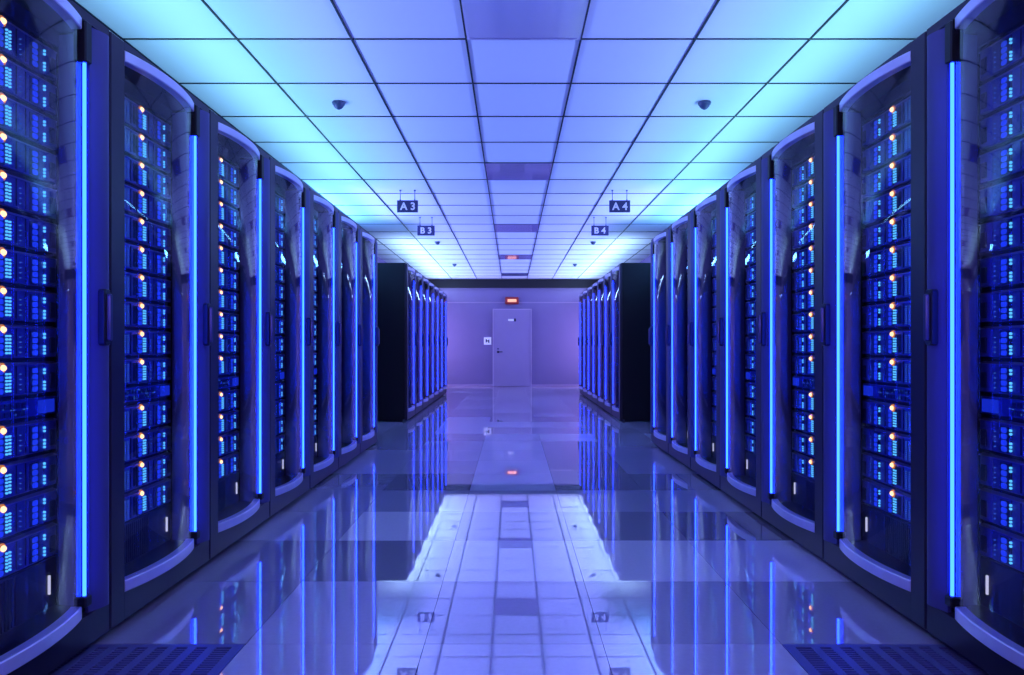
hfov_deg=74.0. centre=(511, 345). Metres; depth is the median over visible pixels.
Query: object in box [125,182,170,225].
module
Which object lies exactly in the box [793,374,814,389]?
panel
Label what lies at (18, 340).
module
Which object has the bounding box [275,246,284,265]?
module
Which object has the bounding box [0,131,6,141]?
light
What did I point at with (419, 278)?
rack
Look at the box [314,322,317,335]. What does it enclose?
module
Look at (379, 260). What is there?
wall
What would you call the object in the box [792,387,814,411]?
module
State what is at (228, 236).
module
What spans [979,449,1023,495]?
module
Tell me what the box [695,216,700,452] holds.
light
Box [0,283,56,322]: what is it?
module
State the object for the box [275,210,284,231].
module
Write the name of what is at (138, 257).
module
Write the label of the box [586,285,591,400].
rack
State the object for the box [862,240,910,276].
module
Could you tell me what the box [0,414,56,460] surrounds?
module
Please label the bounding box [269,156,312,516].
rack
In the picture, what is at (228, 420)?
module
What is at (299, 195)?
light
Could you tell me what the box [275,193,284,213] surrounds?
module
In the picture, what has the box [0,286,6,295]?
light
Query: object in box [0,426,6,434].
light
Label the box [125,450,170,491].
module
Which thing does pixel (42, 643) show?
rack
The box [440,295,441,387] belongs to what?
light
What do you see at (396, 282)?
rack
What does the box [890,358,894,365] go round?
light
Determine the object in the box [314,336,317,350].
module
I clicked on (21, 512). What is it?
module
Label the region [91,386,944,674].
floor
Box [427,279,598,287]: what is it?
trim
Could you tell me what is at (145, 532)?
unit
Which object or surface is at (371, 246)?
light
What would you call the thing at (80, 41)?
light
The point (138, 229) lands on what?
module
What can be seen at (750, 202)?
module
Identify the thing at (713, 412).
module
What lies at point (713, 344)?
module
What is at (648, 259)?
wall
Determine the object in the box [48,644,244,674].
floor grate
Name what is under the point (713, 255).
module
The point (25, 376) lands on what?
module
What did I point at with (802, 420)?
module
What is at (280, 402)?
module
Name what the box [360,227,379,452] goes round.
rack
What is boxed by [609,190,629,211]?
hanging sign
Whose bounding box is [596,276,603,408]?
rack
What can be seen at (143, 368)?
module
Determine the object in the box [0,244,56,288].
module
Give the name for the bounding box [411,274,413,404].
light
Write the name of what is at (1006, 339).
module
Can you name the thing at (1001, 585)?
unit
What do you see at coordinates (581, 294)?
rack
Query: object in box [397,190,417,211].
hanging sign
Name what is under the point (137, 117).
module
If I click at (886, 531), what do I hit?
unit
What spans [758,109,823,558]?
rack
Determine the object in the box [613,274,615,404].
light
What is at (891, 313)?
module
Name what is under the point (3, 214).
light
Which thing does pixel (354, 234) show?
light
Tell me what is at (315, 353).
module
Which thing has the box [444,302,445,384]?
light
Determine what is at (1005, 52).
module
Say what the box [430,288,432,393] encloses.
light
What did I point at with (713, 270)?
module
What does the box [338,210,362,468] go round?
rack
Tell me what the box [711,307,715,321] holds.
module
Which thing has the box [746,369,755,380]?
panel
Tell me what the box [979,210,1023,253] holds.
module
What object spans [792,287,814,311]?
module
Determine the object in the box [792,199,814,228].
module
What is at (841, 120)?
light
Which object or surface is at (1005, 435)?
module
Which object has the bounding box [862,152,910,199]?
module
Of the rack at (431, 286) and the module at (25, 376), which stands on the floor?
the rack at (431, 286)
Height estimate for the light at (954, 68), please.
1.807 m
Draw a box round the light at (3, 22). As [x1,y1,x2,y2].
[0,15,6,26]
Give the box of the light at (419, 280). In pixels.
[418,279,420,400]
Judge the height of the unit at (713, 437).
0.168 m
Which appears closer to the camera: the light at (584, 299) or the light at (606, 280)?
the light at (606, 280)
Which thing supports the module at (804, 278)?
in the rack at (806, 527)
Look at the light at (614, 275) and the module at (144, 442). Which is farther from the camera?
the light at (614, 275)
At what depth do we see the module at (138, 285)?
2.80 m
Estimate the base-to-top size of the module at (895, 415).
0.115 m
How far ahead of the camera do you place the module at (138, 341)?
2.80 m
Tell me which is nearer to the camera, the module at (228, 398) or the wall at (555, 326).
the module at (228, 398)
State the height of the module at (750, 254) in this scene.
0.113 m
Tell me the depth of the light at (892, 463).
2.75 m
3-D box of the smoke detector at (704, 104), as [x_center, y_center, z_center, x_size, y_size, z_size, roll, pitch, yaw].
[1.273,-1.587,4.490,0.086,0.050,0.086,0,0,0]
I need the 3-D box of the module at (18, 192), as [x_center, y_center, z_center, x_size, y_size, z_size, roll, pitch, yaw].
[-1.808,-0.473,1.950,0.633,0.113,0.586,0,0,0]
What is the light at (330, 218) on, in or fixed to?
attached to the rack at (329, 335)
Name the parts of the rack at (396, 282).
door frame, trim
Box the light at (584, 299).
[584,299,585,386]
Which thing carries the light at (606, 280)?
attached to the rack at (607, 278)
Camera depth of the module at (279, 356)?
4.40 m
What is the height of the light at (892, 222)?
0.030 m
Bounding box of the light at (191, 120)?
[186,115,197,535]
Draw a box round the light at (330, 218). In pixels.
[328,216,333,452]
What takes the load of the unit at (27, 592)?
in the rack at (42, 643)
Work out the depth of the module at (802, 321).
3.60 m
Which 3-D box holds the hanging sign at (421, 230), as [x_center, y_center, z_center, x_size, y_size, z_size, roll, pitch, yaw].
[-1.075,-1.497,8.489,0.216,0.231,0.021,0,0,0]
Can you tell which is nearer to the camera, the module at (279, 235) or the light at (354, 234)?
the module at (279, 235)
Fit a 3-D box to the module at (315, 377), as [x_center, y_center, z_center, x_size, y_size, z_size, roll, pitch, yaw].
[-1.810,0.282,4.950,0.631,0.115,0.586,0,0,0]
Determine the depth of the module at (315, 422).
5.19 m
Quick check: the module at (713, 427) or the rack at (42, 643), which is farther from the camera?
the module at (713, 427)
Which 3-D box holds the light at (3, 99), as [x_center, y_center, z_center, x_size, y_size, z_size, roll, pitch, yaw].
[-1.500,-0.731,2.001,0.015,0.030,0.031,0,0,0]
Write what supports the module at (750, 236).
in the rack at (734, 481)
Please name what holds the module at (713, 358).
in the rack at (700, 337)
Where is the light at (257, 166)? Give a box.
[253,162,261,496]
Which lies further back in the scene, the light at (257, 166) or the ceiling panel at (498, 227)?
the ceiling panel at (498, 227)
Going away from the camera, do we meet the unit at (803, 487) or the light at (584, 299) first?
the unit at (803, 487)
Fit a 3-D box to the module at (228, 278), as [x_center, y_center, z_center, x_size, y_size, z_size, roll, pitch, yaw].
[-1.808,-0.359,3.450,0.633,0.113,0.586,0,0,0]
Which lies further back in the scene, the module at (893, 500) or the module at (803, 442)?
the module at (803, 442)
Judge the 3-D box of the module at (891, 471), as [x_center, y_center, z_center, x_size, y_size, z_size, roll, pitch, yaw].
[1.849,0.513,2.700,0.633,0.115,0.586,0,0,0]
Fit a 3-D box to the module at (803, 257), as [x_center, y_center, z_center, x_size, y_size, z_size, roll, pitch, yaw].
[1.849,-0.473,3.450,0.633,0.113,0.586,0,0,0]
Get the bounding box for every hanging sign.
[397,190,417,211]
[417,217,434,235]
[591,217,608,235]
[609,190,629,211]
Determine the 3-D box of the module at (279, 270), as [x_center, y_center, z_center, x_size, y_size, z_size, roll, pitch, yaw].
[-1.810,-0.473,4.200,0.631,0.113,0.586,0,0,0]
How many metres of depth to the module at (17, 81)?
2.11 m
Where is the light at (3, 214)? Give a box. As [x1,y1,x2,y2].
[0,208,6,218]
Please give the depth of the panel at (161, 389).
2.80 m
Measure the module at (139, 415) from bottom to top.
0.115 m
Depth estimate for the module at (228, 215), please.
3.60 m
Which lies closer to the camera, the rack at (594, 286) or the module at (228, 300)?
the module at (228, 300)
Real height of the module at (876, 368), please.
0.113 m
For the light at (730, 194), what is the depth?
4.41 m
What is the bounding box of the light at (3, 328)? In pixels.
[0,324,6,333]
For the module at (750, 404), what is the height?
0.115 m
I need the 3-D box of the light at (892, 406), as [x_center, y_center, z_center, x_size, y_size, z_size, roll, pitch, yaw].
[1.540,0.251,2.751,0.015,0.030,0.031,0,0,0]
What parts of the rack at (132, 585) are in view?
blanking plate, trim, trim, door handle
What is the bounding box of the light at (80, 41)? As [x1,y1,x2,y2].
[73,34,88,601]
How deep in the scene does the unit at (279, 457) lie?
4.39 m
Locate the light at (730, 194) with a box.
[726,193,732,471]
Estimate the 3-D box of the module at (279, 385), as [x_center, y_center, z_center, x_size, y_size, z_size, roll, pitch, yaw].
[-1.810,0.282,4.200,0.631,0.115,0.586,0,0,0]
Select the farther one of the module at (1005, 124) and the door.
the door
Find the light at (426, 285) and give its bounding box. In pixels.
[425,284,427,396]
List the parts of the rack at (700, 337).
door handle, trim, trim, blanking plate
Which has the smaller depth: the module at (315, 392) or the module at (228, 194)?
the module at (228, 194)
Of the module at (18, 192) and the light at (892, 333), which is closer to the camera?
the module at (18, 192)
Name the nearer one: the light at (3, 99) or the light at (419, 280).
the light at (3, 99)
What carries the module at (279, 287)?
in the rack at (295, 481)
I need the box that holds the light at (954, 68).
[947,61,962,597]
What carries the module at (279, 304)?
in the rack at (295, 481)
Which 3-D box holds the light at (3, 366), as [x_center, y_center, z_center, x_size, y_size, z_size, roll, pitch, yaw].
[-1.500,0.065,2.001,0.015,0.030,0.031,0,0,0]
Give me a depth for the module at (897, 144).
2.79 m
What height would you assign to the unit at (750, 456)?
0.168 m
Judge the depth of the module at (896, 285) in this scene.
2.79 m
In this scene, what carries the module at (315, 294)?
in the rack at (329, 335)
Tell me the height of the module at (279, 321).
0.113 m
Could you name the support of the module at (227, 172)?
in the rack at (226, 526)
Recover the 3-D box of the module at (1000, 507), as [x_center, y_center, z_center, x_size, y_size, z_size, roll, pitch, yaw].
[1.849,0.513,1.950,0.633,0.115,0.586,0,0,0]
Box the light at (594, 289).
[593,288,595,393]
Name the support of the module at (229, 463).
in the rack at (226, 526)
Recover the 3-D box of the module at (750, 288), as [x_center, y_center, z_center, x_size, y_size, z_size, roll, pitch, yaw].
[1.849,-0.359,4.200,0.631,0.113,0.586,0,0,0]
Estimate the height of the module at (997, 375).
0.113 m
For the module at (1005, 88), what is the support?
in the rack at (956, 616)
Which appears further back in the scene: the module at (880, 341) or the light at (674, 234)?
the light at (674, 234)
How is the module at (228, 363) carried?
in the rack at (226, 526)
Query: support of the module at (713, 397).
in the rack at (700, 337)
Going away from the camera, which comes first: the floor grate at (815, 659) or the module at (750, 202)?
the floor grate at (815, 659)
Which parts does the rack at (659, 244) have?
door handle, trim, trim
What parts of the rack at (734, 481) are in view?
door handle, glass door, trim, trim, blanking plate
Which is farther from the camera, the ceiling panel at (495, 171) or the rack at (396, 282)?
the rack at (396, 282)
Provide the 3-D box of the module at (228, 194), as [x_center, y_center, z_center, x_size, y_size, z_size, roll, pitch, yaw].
[-1.808,-0.814,3.450,0.633,0.113,0.586,0,0,0]
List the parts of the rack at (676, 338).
door handle, trim, trim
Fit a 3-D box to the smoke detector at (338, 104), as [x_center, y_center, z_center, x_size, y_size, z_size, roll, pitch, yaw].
[-1.147,-1.587,4.490,0.086,0.050,0.086,0,0,0]
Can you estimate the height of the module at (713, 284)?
0.113 m
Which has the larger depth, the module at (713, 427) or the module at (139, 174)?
the module at (713, 427)
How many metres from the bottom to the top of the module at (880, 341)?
0.113 m
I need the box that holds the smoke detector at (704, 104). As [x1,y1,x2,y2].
[698,100,710,109]
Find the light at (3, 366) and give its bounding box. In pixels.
[0,363,6,371]
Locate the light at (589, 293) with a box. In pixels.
[588,292,590,390]
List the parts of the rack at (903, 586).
door handle, trim, trim, blanking plate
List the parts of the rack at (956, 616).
door handle, trim, trim, blanking plate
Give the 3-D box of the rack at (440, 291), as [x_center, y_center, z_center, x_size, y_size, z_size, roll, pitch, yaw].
[-1.829,-0.049,12.855,1.042,2.044,0.744,0,0,0]
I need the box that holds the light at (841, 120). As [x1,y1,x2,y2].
[836,115,846,535]
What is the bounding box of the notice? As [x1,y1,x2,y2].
[484,337,490,344]
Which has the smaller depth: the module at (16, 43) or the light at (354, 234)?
the module at (16, 43)
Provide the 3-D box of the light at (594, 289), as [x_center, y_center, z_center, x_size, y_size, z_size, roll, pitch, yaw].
[1.411,-0.088,11.616,0.048,1.807,0.037,0,0,0]
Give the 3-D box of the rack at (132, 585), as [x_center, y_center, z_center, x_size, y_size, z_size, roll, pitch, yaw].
[-1.829,-0.049,2.650,1.042,2.044,0.744,0,0,0]
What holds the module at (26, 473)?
in the rack at (42, 643)
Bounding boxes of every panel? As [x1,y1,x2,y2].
[0,392,55,421]
[125,381,169,402]
[218,374,238,388]
[275,369,283,380]
[461,0,588,39]
[485,163,551,179]
[494,224,538,231]
[499,255,531,258]
[501,273,527,275]
[712,366,715,374]
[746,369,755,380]
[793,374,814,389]
[863,381,910,402]
[980,392,1023,419]
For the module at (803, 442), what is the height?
0.115 m
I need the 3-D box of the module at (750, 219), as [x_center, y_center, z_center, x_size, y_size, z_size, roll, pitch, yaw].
[1.849,-0.814,4.200,0.631,0.113,0.586,0,0,0]
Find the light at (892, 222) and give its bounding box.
[890,218,894,225]
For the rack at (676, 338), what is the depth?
5.96 m
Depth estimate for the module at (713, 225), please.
5.19 m
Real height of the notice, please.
0.180 m
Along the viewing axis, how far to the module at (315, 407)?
5.20 m
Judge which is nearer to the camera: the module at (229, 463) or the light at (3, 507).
the light at (3, 507)
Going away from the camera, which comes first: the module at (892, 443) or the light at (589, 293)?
the module at (892, 443)
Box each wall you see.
[377,256,386,262]
[439,288,587,383]
[639,255,650,262]
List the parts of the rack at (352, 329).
trim, trim, door handle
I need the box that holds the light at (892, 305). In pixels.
[890,302,894,309]
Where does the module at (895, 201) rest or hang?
in the rack at (903, 586)
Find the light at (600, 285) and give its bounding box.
[599,284,601,396]
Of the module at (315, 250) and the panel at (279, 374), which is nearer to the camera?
the panel at (279, 374)
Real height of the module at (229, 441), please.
0.115 m
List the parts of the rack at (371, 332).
trim, trim, door handle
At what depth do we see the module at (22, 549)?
2.11 m
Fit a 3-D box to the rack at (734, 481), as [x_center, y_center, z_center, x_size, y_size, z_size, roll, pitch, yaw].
[1.869,-0.049,4.150,1.042,2.044,0.744,0,0,0]
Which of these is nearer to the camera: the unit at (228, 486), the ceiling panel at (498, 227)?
the unit at (228, 486)
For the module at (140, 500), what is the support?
in the rack at (132, 585)
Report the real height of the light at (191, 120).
1.807 m
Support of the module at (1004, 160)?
in the rack at (956, 616)
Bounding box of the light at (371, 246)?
[370,245,373,428]
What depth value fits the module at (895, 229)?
2.79 m
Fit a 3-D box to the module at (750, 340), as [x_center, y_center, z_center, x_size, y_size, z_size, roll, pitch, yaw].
[1.849,-0.018,4.200,0.631,0.113,0.586,0,0,0]
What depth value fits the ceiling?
4.39 m
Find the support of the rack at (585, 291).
on the floor
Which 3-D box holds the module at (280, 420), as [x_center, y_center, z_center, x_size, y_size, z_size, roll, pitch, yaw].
[-1.810,0.513,4.200,0.631,0.115,0.586,0,0,0]
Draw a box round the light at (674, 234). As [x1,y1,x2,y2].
[672,232,676,439]
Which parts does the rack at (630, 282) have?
trim, door frame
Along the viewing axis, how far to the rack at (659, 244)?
6.71 m
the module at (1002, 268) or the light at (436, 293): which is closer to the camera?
the module at (1002, 268)
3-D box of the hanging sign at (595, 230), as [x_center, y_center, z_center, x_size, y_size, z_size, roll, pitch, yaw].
[1.100,-1.497,8.489,0.216,0.231,0.021,0,0,0]
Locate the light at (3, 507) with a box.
[0,504,6,512]
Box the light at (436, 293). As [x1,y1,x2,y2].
[435,292,437,390]
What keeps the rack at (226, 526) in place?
on the floor
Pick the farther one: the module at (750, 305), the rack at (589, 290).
the rack at (589, 290)
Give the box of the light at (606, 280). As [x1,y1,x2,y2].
[605,279,607,400]
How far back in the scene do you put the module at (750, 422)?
4.38 m
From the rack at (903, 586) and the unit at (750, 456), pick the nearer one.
the rack at (903, 586)
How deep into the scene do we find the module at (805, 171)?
3.60 m
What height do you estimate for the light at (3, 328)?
0.030 m
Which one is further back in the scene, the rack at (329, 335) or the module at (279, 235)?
the rack at (329, 335)
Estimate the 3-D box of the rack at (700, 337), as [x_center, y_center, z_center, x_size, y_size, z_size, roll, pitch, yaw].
[1.869,-0.049,4.900,1.042,2.044,0.744,0,0,0]
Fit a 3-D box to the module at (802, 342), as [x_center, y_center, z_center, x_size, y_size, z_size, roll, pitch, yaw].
[1.849,-0.018,3.450,0.633,0.113,0.586,0,0,0]
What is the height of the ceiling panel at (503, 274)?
0.010 m
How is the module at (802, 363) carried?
in the rack at (806, 527)
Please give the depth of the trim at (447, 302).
16.39 m
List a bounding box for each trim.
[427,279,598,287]
[447,302,578,302]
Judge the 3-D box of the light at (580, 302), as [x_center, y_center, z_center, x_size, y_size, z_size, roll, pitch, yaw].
[1.411,-0.088,13.866,0.048,1.807,0.037,0,0,0]
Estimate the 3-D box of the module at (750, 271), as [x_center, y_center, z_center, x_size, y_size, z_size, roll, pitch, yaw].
[1.849,-0.473,4.200,0.631,0.113,0.586,0,0,0]
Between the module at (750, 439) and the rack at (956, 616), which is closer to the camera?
the rack at (956, 616)
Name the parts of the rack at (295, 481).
blanking plate, trim, trim, glass door, door handle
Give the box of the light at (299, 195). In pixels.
[297,193,303,471]
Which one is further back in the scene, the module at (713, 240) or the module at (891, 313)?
the module at (713, 240)
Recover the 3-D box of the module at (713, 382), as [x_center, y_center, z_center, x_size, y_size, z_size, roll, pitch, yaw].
[1.849,0.282,4.950,0.631,0.115,0.586,0,0,0]
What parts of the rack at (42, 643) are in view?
blanking plate, trim, trim, door handle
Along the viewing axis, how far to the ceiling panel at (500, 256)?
12.17 m
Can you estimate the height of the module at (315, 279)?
0.113 m
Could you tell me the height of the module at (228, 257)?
0.113 m
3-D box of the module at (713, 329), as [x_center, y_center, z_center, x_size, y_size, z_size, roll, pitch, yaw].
[1.849,-0.132,4.950,0.631,0.113,0.586,0,0,0]
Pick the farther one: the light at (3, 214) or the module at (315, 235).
the module at (315, 235)
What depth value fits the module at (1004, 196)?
2.13 m
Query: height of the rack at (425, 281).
2.044 m
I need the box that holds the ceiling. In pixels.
[72,0,964,278]
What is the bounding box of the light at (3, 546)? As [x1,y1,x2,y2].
[0,543,6,551]
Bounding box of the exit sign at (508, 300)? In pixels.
[505,297,518,303]
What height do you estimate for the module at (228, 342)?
0.113 m
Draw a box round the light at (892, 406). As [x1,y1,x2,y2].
[890,404,894,411]
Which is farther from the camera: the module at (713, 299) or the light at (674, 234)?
the light at (674, 234)
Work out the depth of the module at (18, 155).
2.11 m
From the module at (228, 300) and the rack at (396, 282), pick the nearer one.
the module at (228, 300)
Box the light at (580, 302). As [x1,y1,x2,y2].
[580,302,581,384]
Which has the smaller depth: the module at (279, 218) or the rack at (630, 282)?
the module at (279, 218)
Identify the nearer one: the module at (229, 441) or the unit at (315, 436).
the module at (229, 441)
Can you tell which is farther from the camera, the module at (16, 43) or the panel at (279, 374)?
the panel at (279, 374)
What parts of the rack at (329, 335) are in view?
blanking plate, trim, trim, door handle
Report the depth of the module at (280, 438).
4.40 m
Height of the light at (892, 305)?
0.030 m
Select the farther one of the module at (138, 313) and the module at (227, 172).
the module at (227, 172)
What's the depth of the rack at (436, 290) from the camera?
12.37 m
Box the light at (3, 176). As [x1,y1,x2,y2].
[0,170,6,179]
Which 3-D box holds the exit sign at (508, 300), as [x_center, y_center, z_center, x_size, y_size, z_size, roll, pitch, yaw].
[0.000,-1.091,16.348,0.330,0.170,0.104,0,0,0]
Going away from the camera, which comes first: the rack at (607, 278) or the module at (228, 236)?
the module at (228, 236)
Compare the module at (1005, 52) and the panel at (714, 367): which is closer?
the module at (1005, 52)
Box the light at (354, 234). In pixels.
[352,232,356,439]
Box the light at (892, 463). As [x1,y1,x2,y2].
[890,461,894,468]
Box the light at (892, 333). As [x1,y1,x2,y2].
[890,330,894,337]
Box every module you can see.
[0,14,56,81]
[0,53,56,116]
[0,91,56,150]
[0,129,56,185]
[0,168,56,219]
[0,206,56,253]
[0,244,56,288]
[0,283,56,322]
[0,321,56,358]
[0,358,56,396]
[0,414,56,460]
[0,449,56,499]
[0,485,56,538]
[0,520,56,577]
[125,95,170,147]
[125,124,170,173]
[125,153,170,199]
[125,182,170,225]
[125,211,170,251]
[125,240,170,276]
[125,269,170,302]
[125,298,170,328]
[125,327,170,355]
[125,355,170,384]
[125,397,170,432]
[125,423,170,461]
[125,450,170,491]
[125,476,170,521]
[218,156,239,187]
[218,178,239,208]
[218,200,239,228]
[218,222,239,249]
[218,244,239,270]
[218,266,239,290]
[218,288,239,311]
[218,310,239,331]
[218,332,239,353]
[218,353,239,375]
[218,387,239,411]
[218,408,239,433]
[218,429,239,456]
[218,450,239,478]
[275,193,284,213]
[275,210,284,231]
[275,228,284,248]
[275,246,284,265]
[275,263,284,282]
[275,281,284,299]
[275,299,284,316]
[275,317,284,334]
[275,334,284,351]
[275,352,284,369]
[275,380,284,398]
[275,397,284,416]
[275,415,284,434]
[275,433,284,452]
[314,218,317,232]
[314,233,317,247]
[314,247,317,262]
[314,262,317,276]
[314,277,317,291]
[314,292,317,306]
[314,307,317,321]
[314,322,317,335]
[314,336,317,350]
[314,351,317,365]
[314,375,317,389]
[314,390,317,404]
[314,405,317,420]
[314,420,317,435]
[711,217,715,232]
[711,232,715,247]
[711,247,715,261]
[711,262,715,276]
[711,277,715,291]
[711,292,715,306]
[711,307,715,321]
[711,321,715,335]
[711,336,715,350]
[711,351,715,365]
[711,375,715,389]
[711,390,715,405]
[711,405,715,420]
[711,420,715,435]
[745,192,755,213]
[745,210,755,231]
[745,228,755,248]
[745,245,755,265]
[745,263,755,282]
[745,281,755,299]
[745,299,755,316]
[745,317,755,334]
[745,334,755,351]
[745,352,755,369]
[745,380,755,398]
[745,397,755,416]
[745,415,755,435]
[745,433,755,453]
[792,155,814,187]
[792,177,814,208]
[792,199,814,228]
[792,221,814,249]
[792,243,814,270]
[792,265,814,290]
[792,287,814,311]
[792,309,814,331]
[792,332,814,353]
[792,353,814,375]
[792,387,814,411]
[792,408,814,434]
[792,429,814,456]
[792,450,814,479]
[862,94,910,147]
[862,123,910,173]
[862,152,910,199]
[862,181,910,225]
[862,211,910,251]
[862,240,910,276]
[862,269,910,302]
[862,298,910,328]
[862,327,910,355]
[862,355,910,384]
[862,397,910,432]
[862,423,910,462]
[862,450,910,492]
[862,476,910,521]
[979,23,1023,81]
[979,60,1023,116]
[979,97,1023,150]
[979,135,1023,185]
[979,172,1023,219]
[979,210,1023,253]
[979,247,1023,288]
[979,284,1023,322]
[979,322,1023,358]
[979,358,1023,395]
[979,414,1023,457]
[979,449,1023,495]
[979,484,1023,533]
[979,520,1023,571]
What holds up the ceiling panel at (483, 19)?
attached to the ceiling
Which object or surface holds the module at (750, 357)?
in the rack at (734, 481)
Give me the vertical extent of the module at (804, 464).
0.115 m
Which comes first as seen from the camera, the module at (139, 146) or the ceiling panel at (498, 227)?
the module at (139, 146)
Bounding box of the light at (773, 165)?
[770,162,777,496]
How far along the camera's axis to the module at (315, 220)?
5.19 m
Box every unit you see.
[0,555,55,634]
[125,503,169,564]
[218,471,238,511]
[275,450,283,479]
[314,435,316,457]
[712,436,715,457]
[746,450,755,479]
[792,471,814,512]
[863,503,910,565]
[980,555,1023,627]
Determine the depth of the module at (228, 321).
3.60 m
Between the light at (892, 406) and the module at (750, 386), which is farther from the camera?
the module at (750, 386)
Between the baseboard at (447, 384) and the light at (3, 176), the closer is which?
the light at (3, 176)
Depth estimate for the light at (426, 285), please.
10.86 m
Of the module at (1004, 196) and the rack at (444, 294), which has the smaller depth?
the module at (1004, 196)
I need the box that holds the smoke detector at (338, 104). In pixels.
[332,100,344,109]
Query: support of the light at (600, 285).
attached to the rack at (600, 284)
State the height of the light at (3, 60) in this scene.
0.030 m
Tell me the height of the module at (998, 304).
0.113 m
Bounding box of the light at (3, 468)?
[0,465,6,473]
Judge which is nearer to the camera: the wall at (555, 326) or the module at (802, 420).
the module at (802, 420)
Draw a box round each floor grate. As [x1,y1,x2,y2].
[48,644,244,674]
[782,644,989,674]
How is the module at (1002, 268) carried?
in the rack at (956, 616)
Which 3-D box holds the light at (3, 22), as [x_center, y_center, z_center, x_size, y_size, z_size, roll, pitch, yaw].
[-1.500,-0.958,2.001,0.015,0.030,0.031,0,0,0]
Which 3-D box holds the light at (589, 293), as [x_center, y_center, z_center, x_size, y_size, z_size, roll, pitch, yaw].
[1.411,-0.088,12.366,0.048,1.807,0.037,0,0,0]
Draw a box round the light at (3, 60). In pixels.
[0,54,6,64]
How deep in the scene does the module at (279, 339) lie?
4.39 m
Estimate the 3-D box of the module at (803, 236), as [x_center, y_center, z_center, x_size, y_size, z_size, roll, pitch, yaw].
[1.849,-0.586,3.450,0.633,0.113,0.586,0,0,0]
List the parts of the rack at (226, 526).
blanking plate, trim, trim, door handle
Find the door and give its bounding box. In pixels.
[493,309,531,385]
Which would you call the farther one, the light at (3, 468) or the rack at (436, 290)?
the rack at (436, 290)
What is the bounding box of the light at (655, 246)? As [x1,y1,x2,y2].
[654,245,657,428]
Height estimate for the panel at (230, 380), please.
0.072 m
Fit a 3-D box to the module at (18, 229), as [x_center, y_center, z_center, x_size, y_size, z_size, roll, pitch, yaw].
[-1.808,-0.359,1.950,0.633,0.113,0.586,0,0,0]
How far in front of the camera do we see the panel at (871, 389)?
2.79 m
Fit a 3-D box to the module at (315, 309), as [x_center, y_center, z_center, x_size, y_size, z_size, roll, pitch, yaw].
[-1.810,-0.245,4.950,0.631,0.113,0.586,0,0,0]
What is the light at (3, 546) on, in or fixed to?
attached to the module at (22, 549)
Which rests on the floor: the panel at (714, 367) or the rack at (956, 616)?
the rack at (956, 616)
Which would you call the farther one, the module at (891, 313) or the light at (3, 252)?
the module at (891, 313)
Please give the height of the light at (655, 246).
1.807 m
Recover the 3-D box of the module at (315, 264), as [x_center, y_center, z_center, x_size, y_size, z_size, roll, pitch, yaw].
[-1.810,-0.586,4.950,0.631,0.113,0.586,0,0,0]
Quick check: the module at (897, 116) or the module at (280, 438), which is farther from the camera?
the module at (280, 438)
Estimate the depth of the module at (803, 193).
3.60 m
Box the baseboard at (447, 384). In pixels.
[447,384,578,385]
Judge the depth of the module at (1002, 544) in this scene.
2.13 m
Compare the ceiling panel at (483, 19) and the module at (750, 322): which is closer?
the ceiling panel at (483, 19)
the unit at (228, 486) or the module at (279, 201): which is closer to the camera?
the unit at (228, 486)
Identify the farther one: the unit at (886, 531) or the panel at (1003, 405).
the unit at (886, 531)
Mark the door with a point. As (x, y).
(512, 328)
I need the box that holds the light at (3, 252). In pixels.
[0,247,6,256]
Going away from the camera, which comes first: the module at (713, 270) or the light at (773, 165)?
the light at (773, 165)
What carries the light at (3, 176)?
attached to the module at (18, 192)
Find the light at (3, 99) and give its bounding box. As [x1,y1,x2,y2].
[0,93,6,103]
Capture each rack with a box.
[0,0,112,674]
[109,31,212,629]
[209,109,272,558]
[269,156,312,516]
[310,188,341,487]
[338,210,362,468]
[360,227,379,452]
[377,263,417,421]
[415,270,424,413]
[423,277,429,408]
[429,281,435,403]
[434,285,439,400]
[439,289,443,396]
[443,292,447,393]
[578,292,582,393]
[582,289,587,397]
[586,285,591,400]
[591,281,597,404]
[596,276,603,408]
[602,271,610,413]
[609,263,650,421]
[648,227,668,452]
[666,210,690,467]
[688,188,719,487]
[717,156,761,516]
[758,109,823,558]
[820,31,926,629]
[923,0,1023,674]
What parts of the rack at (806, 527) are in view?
door handle, trim, trim, blanking plate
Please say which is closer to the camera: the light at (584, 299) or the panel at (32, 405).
the panel at (32, 405)
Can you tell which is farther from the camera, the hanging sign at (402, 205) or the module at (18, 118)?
the hanging sign at (402, 205)

